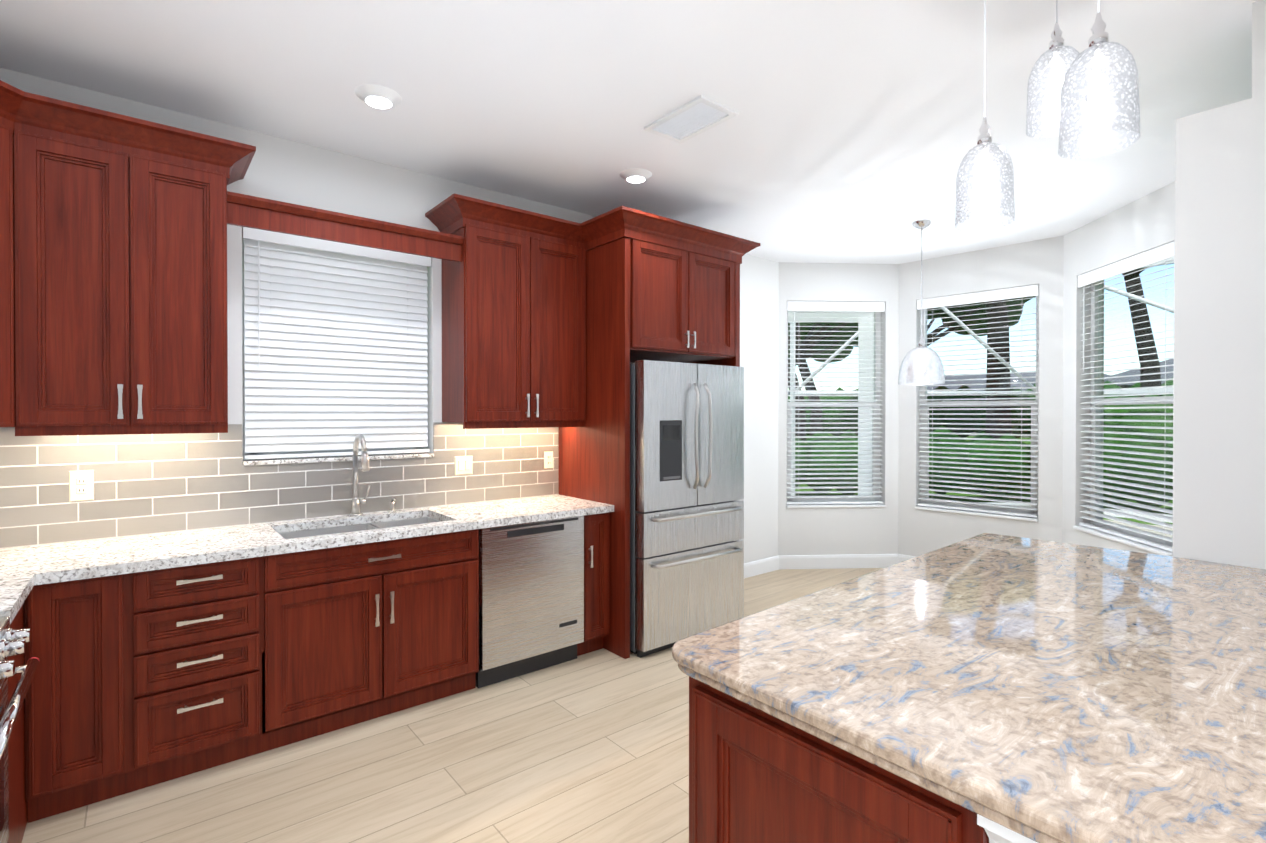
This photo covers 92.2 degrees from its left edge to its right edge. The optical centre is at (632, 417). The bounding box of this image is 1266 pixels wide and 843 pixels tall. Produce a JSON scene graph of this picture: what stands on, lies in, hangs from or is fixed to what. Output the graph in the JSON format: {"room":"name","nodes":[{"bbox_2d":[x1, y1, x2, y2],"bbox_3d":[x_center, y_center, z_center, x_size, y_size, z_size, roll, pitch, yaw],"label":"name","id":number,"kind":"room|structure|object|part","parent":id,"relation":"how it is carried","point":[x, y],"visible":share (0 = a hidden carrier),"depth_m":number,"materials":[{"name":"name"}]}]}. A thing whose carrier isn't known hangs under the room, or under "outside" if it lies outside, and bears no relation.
{"room":"kitchen","nodes":[
{"label":"kitchen","id":0,"kind":"room"},
{"bbox_2d":[0,68,778,562],"bbox_3d":[-0.938,-0.005,4.012,5.950,2.900,0.200,0,0,-39],"label":"wall","id":1,"kind":"structure","parent":0,"point":[298,174],"depth_m":3.56,"materials":[{"name":"white paint"}]},
{"bbox_2d":[0,96,39,431],"bbox_3d":[-2.574,-0.526,2.157,0.673,1.125,0.610,0,0,-39],"label":"upper cabinet","id":2,"kind":"object","parent":1,"relation":"attached to","point":[19,126],"depth_m":2.31,"materials":[{"name":"brown wood"}]},
{"bbox_2d":[40,124,155,431],"bbox_3d":[-2.295,-0.529,2.520,0.457,1.125,0.398,0,0,-39],"label":"upper cabinet","id":3,"kind":"object","parent":1,"relation":"attached to","point":[112,274],"depth_m":2.45,"materials":[{"name":"brown wood"}]},
{"bbox_2d":[152,152,231,427],"bbox_3d":[-2.074,-0.530,2.729,0.401,1.125,0.352,0,0,-39],"label":"upper cabinet","id":4,"kind":"object","parent":1,"relation":"attached to","point":[192,202],"depth_m":2.65,"materials":[{"name":"brown wood"}]},
{"bbox_2d":[242,227,426,459],"bbox_3d":[-1.660,-0.382,3.455,0.970,1.240,0.060,0,0,-39],"label":"window","id":5,"kind":"structure","parent":1,"relation":"in","point":[243,400],"depth_m":3.15,"materials":[{"name":"white"}]},
{"bbox_2d":[243,227,430,458],"bbox_3d":[-1.607,-0.395,3.390,0.958,1.206,0.069,0,0,-39],"label":"window blind","id":6,"kind":"object","parent":5,"relation":"attached to","point":[335,344],"visible":0.9,"depth_m":3.35,"materials":[{"name":"white plastic"}]},
{"bbox_2d":[243,453,433,465],"bbox_3d":[-1.608,0.227,3.395,0.968,0.022,0.124,0,0,-39],"label":"window sill","id":7,"kind":"structure","parent":1,"relation":"attached to","point":[321,459],"depth_m":3.30,"materials":[{"name":"stone"}]},
{"bbox_2d":[440,220,543,423],"bbox_3d":[-0.865,-0.537,3.709,0.475,1.125,0.352,0,0,-39],"label":"upper cabinet","id":8,"kind":"object","parent":1,"relation":"attached to","point":[493,275],"depth_m":3.58,"materials":[{"name":"brown wood"}]},
{"bbox_2d":[544,236,591,423],"bbox_3d":[-0.594,-0.538,3.929,0.475,1.125,0.352,0,0,-39],"label":"upper cabinet","id":9,"kind":"object","parent":1,"relation":"attached to","point":[567,264],"depth_m":3.87,"materials":[{"name":"brown wood"}]},
{"bbox_2d":[592,232,699,363],"bbox_3d":[-0.039,-0.759,4.120,0.547,0.685,0.752,0,0,-39],"label":"upper cabinet","id":10,"kind":"object","parent":1,"relation":"attached to","point":[646,289],"depth_m":3.81,"materials":[{"name":"brown wood"}]},
{"bbox_2d":[654,248,741,363],"bbox_3d":[0.296,-0.761,4.392,0.568,0.685,0.752,0,0,-39],"label":"upper cabinet","id":11,"kind":"object","parent":1,"relation":"attached to","point":[719,273],"depth_m":4.18,"materials":[{"name":"brown wood"}]},
{"bbox_2d":[22,568,882,842],"bbox_3d":[1.557,1.487,2.034,7.320,0.060,6.830,0,0,-39],"label":"floor","id":12,"kind":"structure","parent":0,"point":[591,747],"depth_m":2.47,"materials":[{"name":"beige wood"}]},
{"bbox_2d":[0,615,38,842],"bbox_3d":[-1.769,0.990,1.245,0.741,0.945,0.758,0,0,-39],"label":"range","id":13,"kind":"object","parent":12,"relation":"on","point":[13,642],"visible":1,"depth_m":1.62,"materials":[{"name":"silver metal"}]},
{"bbox_2d":[0,422,613,842],"bbox_3d":[-1.010,0.747,2.264,3.229,1.418,2.429,0,0,-39],"label":"kitchen counter","id":14,"kind":"object","parent":12,"relation":"on","point":[178,604],"visible":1,"depth_m":2.69,"materials":[{"name":"brown wood"}]},
{"bbox_2d":[69,470,93,501],"bbox_3d":[-2.415,0.298,2.669,0.081,0.132,0.009,0,0,-39],"label":"outlet","id":15,"kind":"object","parent":14,"relation":"attached to","point":[81,485],"visible":1,"depth_m":2.67,"materials":[{"name":"beige plastic"}]},
{"bbox_2d":[455,456,471,474],"bbox_3d":[-1.048,0.296,3.777,0.116,0.115,0.010,0,0,-39],"label":"light switch","id":16,"kind":"object","parent":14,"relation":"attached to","point":[463,465],"visible":1,"depth_m":3.77,"materials":[{"name":"beige plastic"}]},
{"bbox_2d":[544,451,552,468],"bbox_3d":[-0.574,0.288,4.161,0.070,0.115,0.009,0,0,-39],"label":"outlet","id":17,"kind":"object","parent":14,"relation":"attached to","point":[548,459],"visible":1,"depth_m":4.16,"materials":[{"name":"beige plastic"}]},
{"bbox_2d":[476,516,583,687],"bbox_3d":[-0.727,1.014,3.637,0.644,0.866,0.597,0,0,-39],"label":"dishwasher","id":18,"kind":"object","parent":12,"relation":"on","point":[531,596],"visible":0.77,"depth_m":3.39,"materials":[{"name":"silver metal"}]},
{"bbox_2d":[630,360,743,657],"bbox_3d":[0.170,0.548,4.192,0.900,1.790,0.901,0,0,-39],"label":"refrigerator","id":19,"kind":"object","parent":12,"relation":"on","point":[686,497],"visible":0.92,"depth_m":3.81,"materials":[{"name":"silver metal"}]},
{"bbox_2d":[689,681,1023,842],"bbox_3d":[1.085,1.017,1.776,1.993,0.884,0.630,0,0,-39],"label":"base cabinet","id":20,"kind":"object","parent":12,"relation":"on","point":[752,779],"depth_m":1.18,"materials":[{"name":"red wood"}]},
{"bbox_2d":[672,533,1265,842],"bbox_3d":[1.843,0.554,0.863,2.078,0.050,3.260,0,0,-39],"label":"countertop","id":21,"kind":"structure","parent":20,"relation":"on","point":[1042,691],"depth_m":1.22,"materials":[{"name":"beige stone"}]},
{"bbox_3d":[0.591,0.620,0.839,0.058,0.074,0.196,0,0,-39],"label":"knee wall cove trim","id":22,"kind":"part","parent":20,"relation":"part of","materials":[{"name":"white wood"}]},
{"bbox_2d":[0,0,1257,263],"bbox_3d":[1.557,-1.482,2.014,7.320,0.080,6.830,0,0,-39],"label":"ceiling","id":23,"kind":"structure","parent":0,"point":[848,132],"depth_m":2.68,"materials":[{"name":"white paint"}]},
{"bbox_2d":[355,84,401,108],"bbox_3d":[-1.144,-1.432,2.741,0.196,0.030,0.196,0,0,-39],"label":"recessed light","id":24,"kind":"object","parent":23,"relation":"in","point":[378,96],"visible":0.98,"depth_m":2.71,"materials":[{"name":"white"}]},
{"bbox_2d":[619,168,651,182],"bbox_3d":[0.017,-1.438,3.643,0.196,0.030,0.196,0,0,-39],"label":"recessed light","id":25,"kind":"object","parent":23,"relation":"in","point":[635,175],"visible":1,"depth_m":3.60,"materials":[{"name":"white"}]},
{"bbox_2d":[644,95,737,143],"bbox_3d":[0.277,-1.442,2.966,0.250,0.012,0.400,0,0,-39],"label":"ceiling vent","id":26,"kind":"object","parent":23,"relation":"in","point":[700,114],"visible":0.98,"depth_m":2.96,"materials":[{"name":"white"}]},
{"bbox_2d":[898,220,944,384],"bbox_3d":[2.160,-0.855,4.561,0.320,1.208,0.320,0,0,-39],"label":"dome pendant light","id":27,"kind":"object","parent":23,"relation":"hanging from","point":[921,364],"visible":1,"depth_m":4.47,"materials":[{"name":"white glass"}]},
{"bbox_2d":[778,262,898,554],"bbox_3d":[1.991,-0.018,5.895,1.248,2.900,0.200,0,0,-3],"label":"wall","id":28,"kind":"structure","parent":0,"point":[837,531],"depth_m":5.80,"materials":[{"name":"white paint"}]},
{"bbox_2d":[787,311,880,501],"bbox_3d":[1.926,-0.128,5.915,0.960,1.960,0.060,0,0,-3],"label":"window","id":29,"kind":"structure","parent":28,"relation":"in","point":[877,326],"depth_m":5.92,"materials":[{"name":"white"}]},
{"bbox_2d":[787,301,884,503],"bbox_3d":[1.931,-0.140,5.831,0.948,1.926,0.069,0,0,-3],"label":"window blind","id":30,"kind":"object","parent":29,"relation":"attached to","point":[794,306],"visible":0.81,"depth_m":5.83,"materials":[{"name":"white plastic"}]},
{"bbox_2d":[787,503,885,507],"bbox_3d":[1.931,0.841,5.839,0.958,0.022,0.124,0,0,-3],"label":"window sill","id":31,"kind":"structure","parent":28,"relation":"attached to","point":[831,505],"depth_m":5.78,"materials":[{"name":"white"}]},
{"bbox_2d":[898,235,1063,556],"bbox_3d":[3.099,-0.015,5.398,0.200,2.900,1.396,0,1,-44],"label":"wall","id":32,"kind":"structure","parent":0,"point":[1040,262],"depth_m":5.27,"materials":[{"name":"white paint"}]},
{"bbox_2d":[744,554,915,577],"bbox_3d":[2.194,1.377,4.430,2.550,0.130,3.110,0,0,-39],"label":"baseboard","id":33,"kind":"structure","parent":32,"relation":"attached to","point":[774,563],"depth_m":5.78,"materials":[{"name":"white"}]},
{"bbox_2d":[915,505,1037,521],"bbox_3d":[3.024,0.844,5.398,0.124,0.022,0.978,0,1,-44],"label":"window sill","id":34,"kind":"structure","parent":32,"relation":"attached to","point":[1015,517],"depth_m":5.33,"materials":[{"name":"white"}]},
{"bbox_2d":[920,296,1038,514],"bbox_3d":[3.084,-0.125,5.449,0.060,1.960,0.980,0,1,-44],"label":"window","id":35,"kind":"structure","parent":32,"relation":"in","point":[1025,511],"depth_m":5.42,"materials":[{"name":"white"}]},
{"bbox_2d":[917,284,1038,517],"bbox_3d":[3.023,-0.138,5.390,0.069,1.926,0.968,0,1,-44],"label":"window blind","id":36,"kind":"object","parent":35,"relation":"attached to","point":[994,295],"visible":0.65,"depth_m":5.35,"materials":[{"name":"white plastic"}]},
{"bbox_2d":[1062,182,1174,556],"bbox_3d":[3.458,-0.005,3.989,0.200,2.900,1.798,0,0,6],"label":"wall","id":37,"kind":"structure","parent":0,"point":[1142,225],"depth_m":4.71,"materials":[{"name":"white paint"}]},
{"bbox_2d":[1073,526,1171,555],"bbox_3d":[3.426,0.852,4.243,0.124,0.022,0.968,0,0,6],"label":"window sill","id":38,"kind":"structure","parent":37,"relation":"attached to","point":[1153,549],"depth_m":4.17,"materials":[{"name":"white"}]},
{"bbox_2d":[1090,257,1173,546],"bbox_3d":[3.509,-0.117,4.228,0.060,1.960,0.970,0,0,6],"label":"window","id":39,"kind":"structure","parent":37,"relation":"in","point":[1095,328],"depth_m":4.52,"materials":[{"name":"white"}]},
{"bbox_2d":[1078,241,1173,551],"bbox_3d":[3.425,-0.130,4.237,0.069,1.926,0.958,0,0,6],"label":"window blind","id":40,"kind":"object","parent":39,"relation":"attached to","point":[1155,255],"visible":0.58,"depth_m":4.19,"materials":[{"name":"white plastic"}]},
{"bbox_2d":[1173,0,1265,568],"bbox_3d":[3.756,0.010,1.677,1.920,2.900,3.120,0,0,-39],"label":"wall pier","id":41,"kind":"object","parent":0,"point":[1219,514],"visible":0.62,"depth_m":2.18,"materials":[{"name":"white paint"}]},
{"bbox_3d":[1.223,-1.428,1.783,0.520,0.026,0.440,0,0,-39],"label":"cluster","id":42,"kind":"object","parent":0,"visible":0},
{"bbox_2d":[954,0,1014,231],"bbox_3d":[1.092,-1.007,1.891,0.164,0.810,0.164,0,0,-39],"label":"pendant light","id":43,"kind":"object","parent":42,"relation":"hanging from","point":[985,199],"visible":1,"depth_m":1.84,"materials":[{"name":"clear glass"}]},
{"bbox_2d":[1026,0,1079,137],"bbox_3d":[1.354,-1.172,1.948,0.164,0.480,0.164,0,0,-39],"label":"pendant light","id":44,"kind":"object","parent":42,"relation":"hanging from","point":[1051,66],"visible":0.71,"depth_m":1.92,"materials":[{"name":"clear glass"}]},
{"bbox_2d":[1058,0,1139,158],"bbox_3d":[1.168,-1.047,1.528,0.164,0.725,0.164,0,0,-39],"label":"pendant light","id":45,"kind":"object","parent":42,"relation":"hanging from","point":[1099,109],"visible":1,"depth_m":1.48,"materials":[{"name":"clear glass"}]},
{"label":"outside","id":46,"kind":"structure","parent":0,"visible":0},
{"bbox_2d":[795,433,1172,525],"bbox_3d":[21.429,1.357,49.544,124.000,0.180,130.000,0,0,-39],"label":"lawn","id":47,"kind":"structure","parent":46,"point":[1002,493],"depth_m":11.85,"materials":[{"name":"green plant"}]},
{"bbox_2d":[788,322,847,435],"bbox_3d":[5.522,-1.813,16.493,5.936,6.698,6.815,0,0,-39],"label":"tree","id":48,"kind":"object","parent":47,"relation":"on","point":[812,330],"depth_m":16.35,"materials":[{"name":"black plant"}]},
{"bbox_2d":[788,344,853,365],"bbox_3d":[12.639,-4.003,48.402,13.730,10.673,9.080,0,0,-39],"label":"tree","id":49,"kind":"object","parent":47,"relation":"on","point":[833,352],"depth_m":48.82,"materials":[{"name":"green plant"}]},
{"bbox_2d":[788,322,857,440],"bbox_3d":[7.686,-2.728,27.607,7.663,8.411,10.894,0,0,-39],"label":"tree","id":50,"kind":"object","parent":47,"relation":"on","point":[804,330],"depth_m":24.87,"materials":[{"name":"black plant"}]},
{"bbox_2d":[854,296,1034,346],"bbox_3d":[13.479,-3.294,28.728,9.693,9.521,10.834,0,0,-39],"label":"tree","id":51,"kind":"object","parent":47,"relation":"on","point":[971,311],"depth_m":27.39,"materials":[{"name":"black plant"}]},
{"bbox_2d":[788,380,1172,494],"bbox_3d":[6.811,-0.143,21.413,32.889,3.468,45.178,0,0,-39],"label":"hedge","id":52,"kind":"object","parent":47,"relation":"on","point":[930,444],"depth_m":10.90,"materials":[{"name":"green plant"}]},
{"bbox_2d":[985,300,1011,438],"bbox_3d":[8.508,-5.924,12.510,15.493,14.959,16.264,0,0,-39],"label":"tree","id":53,"kind":"object","parent":47,"relation":"on","point":[991,320],"depth_m":13.96,"materials":[{"name":"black plant"}]},
{"bbox_2d":[927,372,1109,437],"bbox_3d":[28.462,-1.138,48.794,15.200,4.820,21.200,0,0,-39],"label":"house","id":54,"kind":"structure","parent":47,"relation":"on","point":[976,381],"depth_m":46.27,"materials":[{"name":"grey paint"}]},
{"bbox_2d":[1103,394,1172,512],"bbox_3d":[11.446,0.554,5.337,1.357,2.086,12.773,0,0,-39],"label":"hedge","id":55,"kind":"object","parent":47,"relation":"on","point":[1170,424],"depth_m":9.31,"materials":[{"name":"green plant"}]},
{"bbox_2d":[1103,519,1172,537],"bbox_3d":[4.871,1.526,5.346,7.400,0.060,14.200,0,0,-39],"label":"deck","id":56,"kind":"object","parent":47,"relation":"on","point":[1149,530],"depth_m":8.20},
{"bbox_2d":[788,311,873,494],"bbox_3d":[1.683,0.056,6.806,3.100,2.860,2.300,0,0,-39],"label":"column","id":57,"kind":"structure","parent":56,"relation":"on","point":[798,316],"depth_m":7.23,"materials":[{"name":"white"}]},
{"bbox_2d":[790,257,1173,522],"bbox_3d":[6.737,-0.852,5.427,4.438,4.694,12.060,0,0,-39],"label":"frame","id":58,"kind":"object","parent":56,"relation":"on","point":[1146,390],"depth_m":9.50,"materials":[{"name":"white"}]},
{"bbox_2d":[1104,359,1173,387],"bbox_3d":[31.570,-1.049,27.496,13.200,4.920,16.200,0,0,-39],"label":"house","id":59,"kind":"structure","parent":47,"relation":"on","point":[1168,362],"depth_m":28.91,"materials":[{"name":"grey paint"}]},
{"bbox_2d":[1123,267,1161,396],"bbox_3d":[12.907,-3.938,15.101,9.242,10.957,10.902,0,0,-39],"label":"tree","id":60,"kind":"object","parent":47,"relation":"on","point":[1146,331],"depth_m":15.02,"materials":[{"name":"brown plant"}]}
]}

